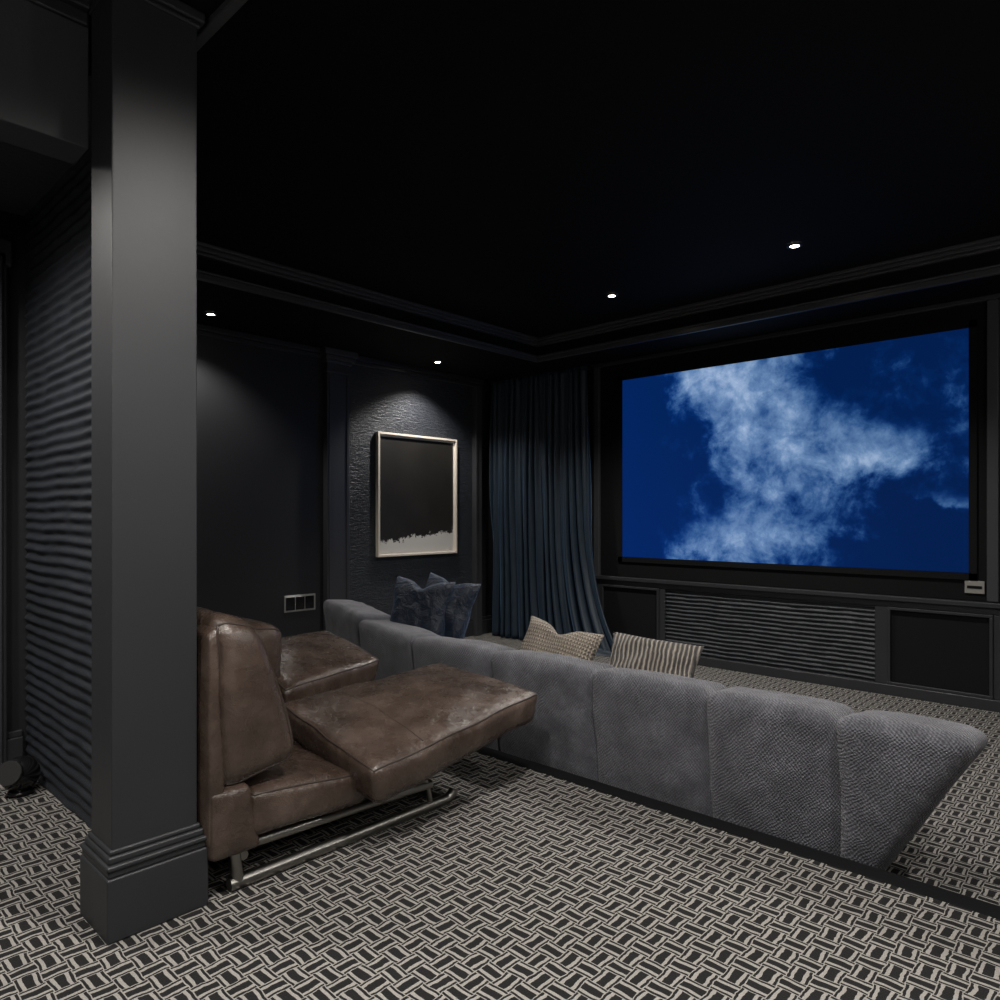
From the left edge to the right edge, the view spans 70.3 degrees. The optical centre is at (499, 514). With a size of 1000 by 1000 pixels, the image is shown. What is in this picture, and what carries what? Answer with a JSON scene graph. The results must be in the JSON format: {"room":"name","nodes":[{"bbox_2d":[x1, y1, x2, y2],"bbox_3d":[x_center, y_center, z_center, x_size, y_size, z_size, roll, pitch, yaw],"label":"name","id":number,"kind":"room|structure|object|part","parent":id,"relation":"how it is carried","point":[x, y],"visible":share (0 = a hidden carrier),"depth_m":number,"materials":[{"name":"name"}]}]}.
{"room":"home theater","nodes":[
{"label":"home theater","id":0,"kind":"room"},
{"bbox_2d":[0,210,26,755],"bbox_3d":[-3.256,-0.150,2.300,0.100,2.700,2.928,0,0,43],"label":"door frame","id":1,"kind":"structure","parent":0,"point":[13,228],"depth_m":3.31,"materials":[{"name":"paint"}]},
{"bbox_2d":[0,238,11,765],"bbox_3d":[-2.643,-0.030,2.844,0.055,2.460,1.160,0,0,43],"label":"trim","id":2,"kind":"structure","parent":1,"relation":"attached to","point":[5,245],"depth_m":3.23,"materials":[{"name":"paint"}]},
{"bbox_2d":[7,729,22,760],"bbox_3d":[-2.248,1.100,3.287,0.030,0.200,0.065,0,0,43],"label":"baseboard","id":3,"kind":"structure","parent":1,"relation":"attached to","point":[14,738],"depth_m":3.28,"materials":[{"name":"paint"}]},
{"bbox_2d":[27,221,27,754],"bbox_3d":[-1.649,-0.175,2.818,1.545,2.750,0.020,0,0,43],"label":"wall","id":4,"kind":"structure","parent":0,"point":[27,221],"depth_m":3.34,"materials":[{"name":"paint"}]},
{"bbox_2d":[24,147,91,828],"bbox_3d":[-1.664,-0.100,2.805,1.520,2.600,0.017,0,0,43],"label":"wall panel","id":5,"kind":"object","parent":4,"relation":"attached to","point":[58,296],"visible":0.59,"depth_m":2.98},
{"bbox_2d":[197,0,999,362],"bbox_3d":[0.625,-1.639,3.839,4.860,0.221,4.470,0,0,43],"label":"trim","id":6,"kind":"structure","parent":4,"relation":"attached to","point":[227,9],"depth_m":5.31,"materials":[{"name":"paint"}]},
{"bbox_2d":[0,44,91,215],"bbox_3d":[-2.708,-1.450,1.788,1.400,0.100,2.925,0,0,43],"label":"ceiling","id":7,"kind":"structure","parent":0,"point":[26,175],"depth_m":2.91,"materials":[{"name":"paint"}]},
{"bbox_2d":[197,335,492,637],"bbox_3d":[-2.822,-0.175,5.465,0.100,3.350,8.150,0,0,43],"label":"wall","id":8,"kind":"structure","parent":0,"point":[260,409],"depth_m":6.19,"materials":[{"name":"paint"}]},
{"bbox_2d":[284,593,314,612],"bbox_3d":[-1.823,0.799,6.454,0.012,0.149,0.307,0,0,43],"label":"wall outlet","id":9,"kind":"object","parent":8,"relation":"attached to","point":[293,603],"visible":1,"depth_m":6.45,"materials":[{"name":"grey"}]},
{"bbox_2d":[319,346,357,630],"bbox_3d":[-1.522,-0.088,6.686,0.130,2.917,0.370,0,0,43],"label":"pilaster","id":10,"kind":"object","parent":8,"relation":"attached to","point":[337,363],"visible":0.67,"depth_m":6.66,"materials":[{"name":"paint"}]},
{"bbox_2d":[350,364,471,617],"bbox_3d":[-0.895,-0.145,7.455,0.008,2.630,1.690,0,0,43],"label":"wall panel","id":11,"kind":"object","parent":8,"relation":"attached to","point":[380,400],"depth_m":7.23,"materials":[{"name":"paper"}]},
{"bbox_2d":[376,431,456,556],"bbox_3d":[-0.855,-0.205,7.452,0.045,1.250,1.080,0,0,43],"label":"framed artwork","id":12,"kind":"object","parent":8,"relation":"attached to","point":[416,476],"visible":1,"depth_m":7.41,"materials":[{"name":"beige wood"}]},
{"bbox_2d":[472,386,481,635],"bbox_3d":[-0.259,-0.045,8.092,0.070,2.830,0.110,0,0,43],"label":"trim","id":13,"kind":"structure","parent":8,"relation":"attached to","point":[476,391],"depth_m":8.07,"materials":[{"name":"paint"}]},
{"bbox_2d":[464,615,491,636],"bbox_3d":[-1.803,1.185,6.463,0.030,0.370,5.000,0,0,43],"label":"baseboard","id":14,"kind":"structure","parent":8,"relation":"attached to","point":[486,620],"depth_m":8.18,"materials":[{"name":"paint"}]},
{"bbox_2d":[197,293,999,387],"bbox_3d":[0.815,-1.504,4.058,7.140,0.089,5.050,0,0,43],"label":"trim","id":15,"kind":"structure","parent":8,"relation":"attached to","point":[202,330],"depth_m":6.24,"materials":[{"name":"paint"}]},
{"bbox_2d":[0,752,999,999],"bbox_3d":[-1.400,1.350,1.680,7.140,0.300,4.550,0,0,43],"label":"floor","id":16,"kind":"structure","parent":0,"point":[529,884],"depth_m":2.10,"materials":[{"name":"carpet"}]},
{"bbox_2d":[0,756,40,797],"bbox_3d":[-2.064,1.119,3.051,0.148,0.162,0.170,0,0,-21],"label":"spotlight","id":17,"kind":"object","parent":16,"relation":"on","point":[18,775],"visible":1,"depth_m":3.01,"materials":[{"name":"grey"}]},
{"bbox_2d":[80,822,207,944],"bbox_3d":[-1.080,1.075,2.159,0.236,0.250,0.288,0,0,43],"label":"base","id":18,"kind":"object","parent":16,"relation":"on","point":[127,891],"visible":0.71,"depth_m":2.07,"materials":[{"name":"paint"}]},
{"bbox_2d":[92,0,196,849],"bbox_3d":[-1.080,-0.174,2.159,0.172,2.749,0.244,0,0,43],"label":"shaft","id":19,"kind":"object","parent":18,"relation":"on","point":[144,57],"visible":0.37,"depth_m":2.09,"materials":[{"name":"paint"}]},
{"bbox_2d":[87,0,204,30],"bbox_3d":[-1.080,-1.524,2.159,0.208,0.048,0.280,0,0,43],"label":"capital","id":20,"kind":"object","parent":19,"relation":"on","point":[177,9],"visible":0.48,"depth_m":2.13,"materials":[{"name":"paint"}]},
{"bbox_2d":[237,616,379,739],"bbox_3d":[-1.034,0.826,3.474,0.758,0.745,1.093,0,0,43],"label":"leather recliner","id":21,"kind":"object","parent":16,"relation":"on","point":[305,665],"visible":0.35,"depth_m":3.34,"materials":[{"name":"brown leather"}]},
{"bbox_2d":[197,607,537,891],"bbox_3d":[-0.580,0.755,2.858,0.832,0.888,1.472,0,0,43],"label":"leather recliner","id":22,"kind":"object","parent":16,"relation":"on","point":[377,740],"visible":0.84,"depth_m":2.47,"materials":[{"name":"brown leather"}]},
{"bbox_3d":[-1.064,0.962,2.445,0.666,0.216,0.181,0,0,43],"label":"panel","id":23,"kind":"part","parent":22,"relation":"part of","materials":[{"name":"brown leather"}]},
{"bbox_3d":[-0.870,0.967,2.647,0.681,0.175,0.479,0,0,43],"label":"seat","id":24,"kind":"part","parent":22,"relation":"part of","materials":[{"name":"brown leather"}]},
{"bbox_3d":[-0.565,1.077,2.577,0.036,0.061,0.831,0,0,43],"label":"rail","id":25,"kind":"part","parent":22,"relation":"part of","materials":[{"name":"silver metal"}]},
{"bbox_2d":[478,747,999,919],"bbox_3d":[0.181,1.349,3.378,7.140,0.302,0.090,0,0,43],"label":"trim","id":26,"kind":"structure","parent":16,"relation":"attached to","point":[960,900],"depth_m":2.60,"materials":[{"name":"black wood"}]},
{"bbox_2d":[89,0,999,381],"bbox_3d":[-0.207,-1.700,2.961,7.340,0.300,8.250,0,0,43],"label":"ceiling","id":27,"kind":"structure","parent":0,"point":[515,165],"depth_m":3.52,"materials":[{"name":"paint"}]},
{"bbox_2d":[204,312,217,315],"bbox_3d":[-2.224,-1.544,5.461,0.100,0.009,0.100,0,0,43],"label":"recessed light","id":28,"kind":"object","parent":27,"relation":"in","point":[205,313],"visible":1,"depth_m":5.45,"materials":[{"name":"white"}]},
{"bbox_2d":[487,361,612,656],"bbox_3d":[0.514,-0.091,7.437,1.897,2.915,0.277,0,0,43],"label":"curtain","id":29,"kind":"object","parent":27,"relation":"hanging from","point":[540,468],"visible":0.9,"depth_m":7.55,"materials":[{"name":"blue fabric"}]},
{"bbox_2d":[605,293,617,297],"bbox_3d":[0.889,-1.744,5.649,0.100,0.009,0.100,0,0,43],"label":"recessed light","id":30,"kind":"object","parent":27,"relation":"in","point":[610,295],"visible":1,"depth_m":5.63,"materials":[{"name":"white"}]},
{"bbox_2d":[786,242,802,248],"bbox_3d":[1.910,-1.744,4.603,0.100,0.009,0.100,0,0,43],"label":"recessed light","id":31,"kind":"object","parent":27,"relation":"in","point":[795,245],"visible":1,"depth_m":4.59,"materials":[{"name":"white"}]},
{"bbox_2d":[464,632,999,905],"bbox_3d":[1.374,1.435,4.658,7.140,0.130,3.410,0,0,43],"label":"floor","id":32,"kind":"structure","parent":0,"point":[956,848],"depth_m":3.38,"materials":[{"name":"carpet"}]},
{"bbox_2d":[324,599,987,869],"bbox_3d":[0.264,1.016,4.175,1.323,0.708,4.558,0,0,-39],"label":"sectional sofa","id":33,"kind":"object","parent":32,"relation":"on","point":[816,773],"visible":0.76,"depth_m":2.81,"materials":[{"name":"grey fabric"}]},
{"bbox_2d":[390,575,455,636],"bbox_3d":[-0.531,0.650,4.734,0.464,0.476,0.222,0,0,23],"label":"throw pillow","id":34,"kind":"object","parent":33,"relation":"on","point":[424,609],"visible":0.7,"depth_m":4.67,"materials":[{"name":"blue fabric"}]},
{"bbox_2d":[425,572,480,638],"bbox_3d":[-0.365,0.640,4.768,0.466,0.500,0.241,0,0,21],"label":"throw pillow","id":35,"kind":"object","parent":33,"relation":"on","point":[458,609],"visible":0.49,"depth_m":4.68,"materials":[{"name":"blue fabric"}]},
{"bbox_2d":[520,615,603,660],"bbox_3d":[0.304,0.780,3.918,0.499,0.410,0.261,0,0,30],"label":"throw pillow","id":36,"kind":"object","parent":33,"relation":"on","point":[541,637],"visible":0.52,"depth_m":3.87,"materials":[{"name":"beige fabric"}]},
{"bbox_2d":[609,631,703,677],"bbox_3d":[0.746,0.790,3.514,0.491,0.377,0.307,0,0,22],"label":"throw pillow","id":37,"kind":"object","parent":33,"relation":"on","point":[628,651],"visible":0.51,"depth_m":3.46,"materials":[{"name":"fabric"}]},
{"bbox_2d":[595,575,999,712],"bbox_3d":[2.251,0.993,6.099,3.480,0.755,0.095,0,0,43],"label":"media cabinet","id":38,"kind":"object","parent":32,"relation":"on","point":[938,650],"visible":0.94,"depth_m":5.72,"materials":[{"name":"paint"}]},
{"bbox_3d":[2.233,1.330,6.079,3.440,0.080,0.020,0,0,43],"label":"skirting","id":39,"kind":"part","parent":38,"relation":"part of","materials":[{"name":"paint"}]},
{"bbox_2d":[587,369,999,602],"bbox_3d":[2.570,-0.125,5.942,7.140,3.250,0.100,0,0,43],"label":"wall","id":40,"kind":"structure","parent":0,"point":[590,373],"depth_m":7.37,"materials":[{"name":"paint"}]},
{"bbox_2d":[601,302,986,600],"bbox_3d":[2.247,-0.450,6.154,3.300,2.119,0.029,0,0,43],"label":"surround","id":41,"kind":"object","parent":40,"relation":"attached to","point":[610,565],"visible":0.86,"depth_m":5.94,"materials":[{"name":"black fabric"}]},
{"bbox_2d":[618,320,976,579],"bbox_3d":[2.290,-0.463,6.082,3.020,1.855,0.016,0,0,43],"label":"projector screen","id":42,"kind":"object","parent":41,"relation":"attached to","point":[858,455],"visible":1,"depth_m":5.82,"materials":[{"name":"blue"}]},
{"bbox_2d":[965,580,984,593],"bbox_3d":[3.384,0.515,5.063,0.120,0.090,0.013,0,0,43],"label":"plate","id":43,"kind":"object","parent":41,"relation":"attached to","point":[976,587],"visible":1,"depth_m":5.06,"materials":[{"name":"grey"}]},
{"bbox_2d":[594,299,999,601],"bbox_3d":[2.237,-0.070,6.143,3.440,2.879,0.060,0,0,43],"label":"trim","id":44,"kind":"structure","parent":40,"relation":"attached to","point":[993,306],"depth_m":4.98,"materials":[{"name":"paint"}]},
{"bbox_3d":[-2.985,-0.175,-0.021,7.140,3.350,0.100,0,0,43],"label":"wall","id":45,"kind":"structure","parent":0,"visible":0},
{"bbox_2d":[0,0,88,163],"bbox_3d":[-2.214,-1.325,1.188,0.140,0.449,2.720,0,0,43],"label":"beam","id":46,"kind":"structure","parent":45,"relation":"attached to","point":[44,54],"depth_m":2.06,"materials":[{"name":"paint"}]},
{"bbox_2d":[27,0,89,26],"bbox_3d":[-2.152,-1.504,1.127,0.035,0.088,2.715,0,0,43],"label":"trim","id":47,"kind":"structure","parent":45,"relation":"attached to","point":[76,11],"depth_m":2.08,"materials":[{"name":"paint"}]}
]}

